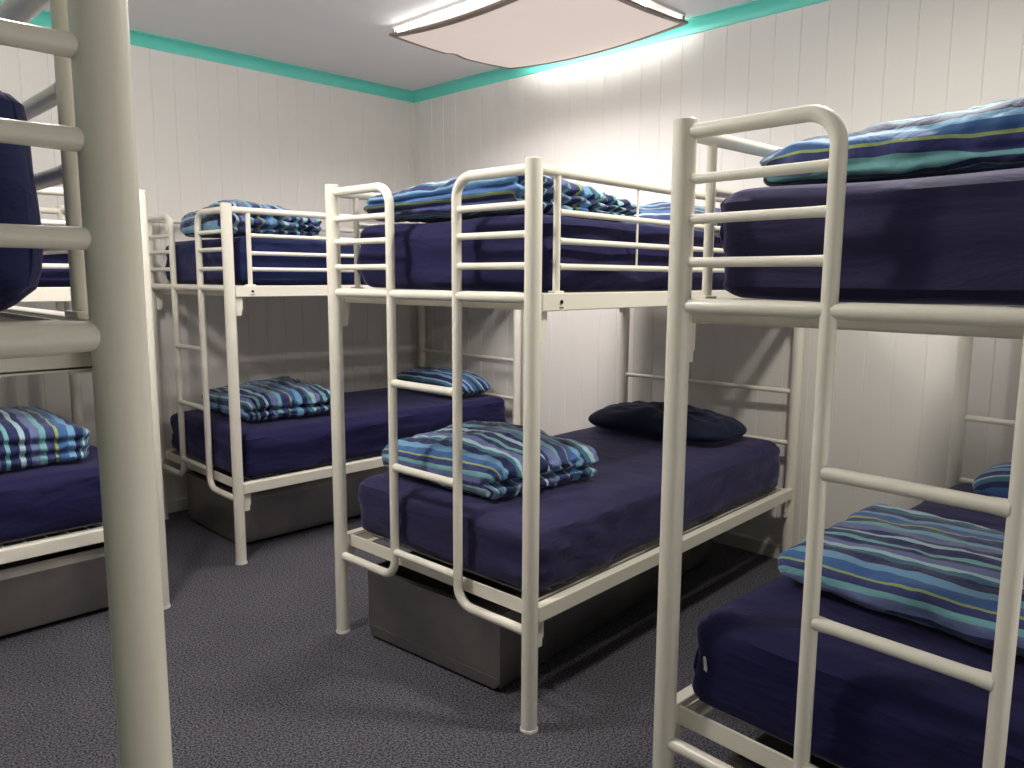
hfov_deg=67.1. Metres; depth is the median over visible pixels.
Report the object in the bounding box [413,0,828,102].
trim
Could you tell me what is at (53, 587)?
storage box
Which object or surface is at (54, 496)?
mattress
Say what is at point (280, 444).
mattress
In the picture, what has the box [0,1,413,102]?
trim
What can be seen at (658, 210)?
pillow
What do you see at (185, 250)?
mattress
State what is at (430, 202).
duvet
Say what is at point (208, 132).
wall
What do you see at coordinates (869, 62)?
wall
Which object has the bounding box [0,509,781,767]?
floor
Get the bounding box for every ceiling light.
[389,0,687,68]
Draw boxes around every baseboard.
[99,497,187,525]
[712,531,781,558]
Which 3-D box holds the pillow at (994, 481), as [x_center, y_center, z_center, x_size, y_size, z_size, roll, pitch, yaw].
[1.880,0.338,2.460,0.371,0.158,0.687,-7,11,-42]
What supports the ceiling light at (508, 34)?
attached to the ceiling
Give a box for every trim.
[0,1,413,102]
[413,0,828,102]
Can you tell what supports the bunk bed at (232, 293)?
on the floor
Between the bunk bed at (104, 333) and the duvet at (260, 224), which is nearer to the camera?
the bunk bed at (104, 333)
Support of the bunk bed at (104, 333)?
on the floor
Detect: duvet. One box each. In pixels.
[0,406,89,471]
[180,199,321,237]
[202,376,330,420]
[363,175,640,222]
[381,420,598,499]
[760,97,1023,186]
[778,503,1023,656]
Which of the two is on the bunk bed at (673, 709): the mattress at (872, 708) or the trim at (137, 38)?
the mattress at (872, 708)
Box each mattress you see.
[0,91,42,311]
[0,445,102,542]
[37,225,69,286]
[165,236,365,284]
[170,388,505,477]
[357,214,724,291]
[358,426,779,589]
[692,483,1023,767]
[719,168,1023,305]
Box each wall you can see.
[0,23,416,499]
[414,0,1023,545]
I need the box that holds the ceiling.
[0,0,754,90]
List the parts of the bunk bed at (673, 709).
post, rail, rail, rail, guard rail, rail, post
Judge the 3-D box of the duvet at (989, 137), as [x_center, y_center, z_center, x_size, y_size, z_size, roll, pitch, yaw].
[1.100,-0.507,1.629,0.826,0.175,0.890,-7,11,-42]
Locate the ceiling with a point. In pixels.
(348, 38)
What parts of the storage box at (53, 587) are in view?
panel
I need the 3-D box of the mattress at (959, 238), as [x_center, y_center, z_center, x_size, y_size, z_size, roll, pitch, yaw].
[1.375,-0.331,1.921,1.767,0.237,0.934,-7,11,-42]
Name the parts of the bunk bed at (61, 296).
rail, guard rail, guard rail, rail, post, post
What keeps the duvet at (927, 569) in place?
on the mattress at (872, 708)
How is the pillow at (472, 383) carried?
on the mattress at (280, 444)
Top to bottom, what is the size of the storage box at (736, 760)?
0.277 m
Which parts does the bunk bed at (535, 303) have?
post, guard rail, rail, rail, rail, rail, post, post, guard rail, tie rod, rail, rail, rail, post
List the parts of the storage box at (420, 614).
panel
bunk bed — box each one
[0,0,172,767]
[0,187,170,609]
[147,202,520,564]
[325,157,804,734]
[652,104,1023,767]
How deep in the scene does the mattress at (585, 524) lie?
2.73 m
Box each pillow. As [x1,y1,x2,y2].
[397,366,489,396]
[588,401,746,443]
[618,202,720,229]
[972,461,1011,498]
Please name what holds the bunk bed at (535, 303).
on the floor
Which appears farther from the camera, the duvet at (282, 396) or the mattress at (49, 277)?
the duvet at (282, 396)
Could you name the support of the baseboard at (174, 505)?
attached to the wall at (208, 132)
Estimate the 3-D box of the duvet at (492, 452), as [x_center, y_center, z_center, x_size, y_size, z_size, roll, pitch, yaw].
[-0.081,0.251,2.931,0.692,0.181,0.571,7,11,42]
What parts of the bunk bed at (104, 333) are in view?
guard rail, rail, rail, post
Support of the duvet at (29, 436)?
on the mattress at (54, 496)
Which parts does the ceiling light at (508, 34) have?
edge trim, edge trim, edge trim, edge trim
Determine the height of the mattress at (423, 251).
0.236 m
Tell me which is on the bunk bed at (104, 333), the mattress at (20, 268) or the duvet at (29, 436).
the mattress at (20, 268)
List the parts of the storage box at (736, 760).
panel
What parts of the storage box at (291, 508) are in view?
panel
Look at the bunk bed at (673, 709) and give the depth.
1.49 m
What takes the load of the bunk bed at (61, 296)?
on the floor
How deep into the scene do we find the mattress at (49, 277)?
2.85 m
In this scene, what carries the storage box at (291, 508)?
on the floor
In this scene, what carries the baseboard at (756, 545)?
attached to the wall at (869, 62)
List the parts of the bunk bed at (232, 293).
post, rail, rail, rail, post, guard rail, rail, rail, guard rail, post, post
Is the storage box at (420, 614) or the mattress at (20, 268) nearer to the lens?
the mattress at (20, 268)
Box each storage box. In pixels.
[0,524,108,636]
[186,454,388,542]
[367,512,717,688]
[726,732,839,767]
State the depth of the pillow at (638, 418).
3.61 m

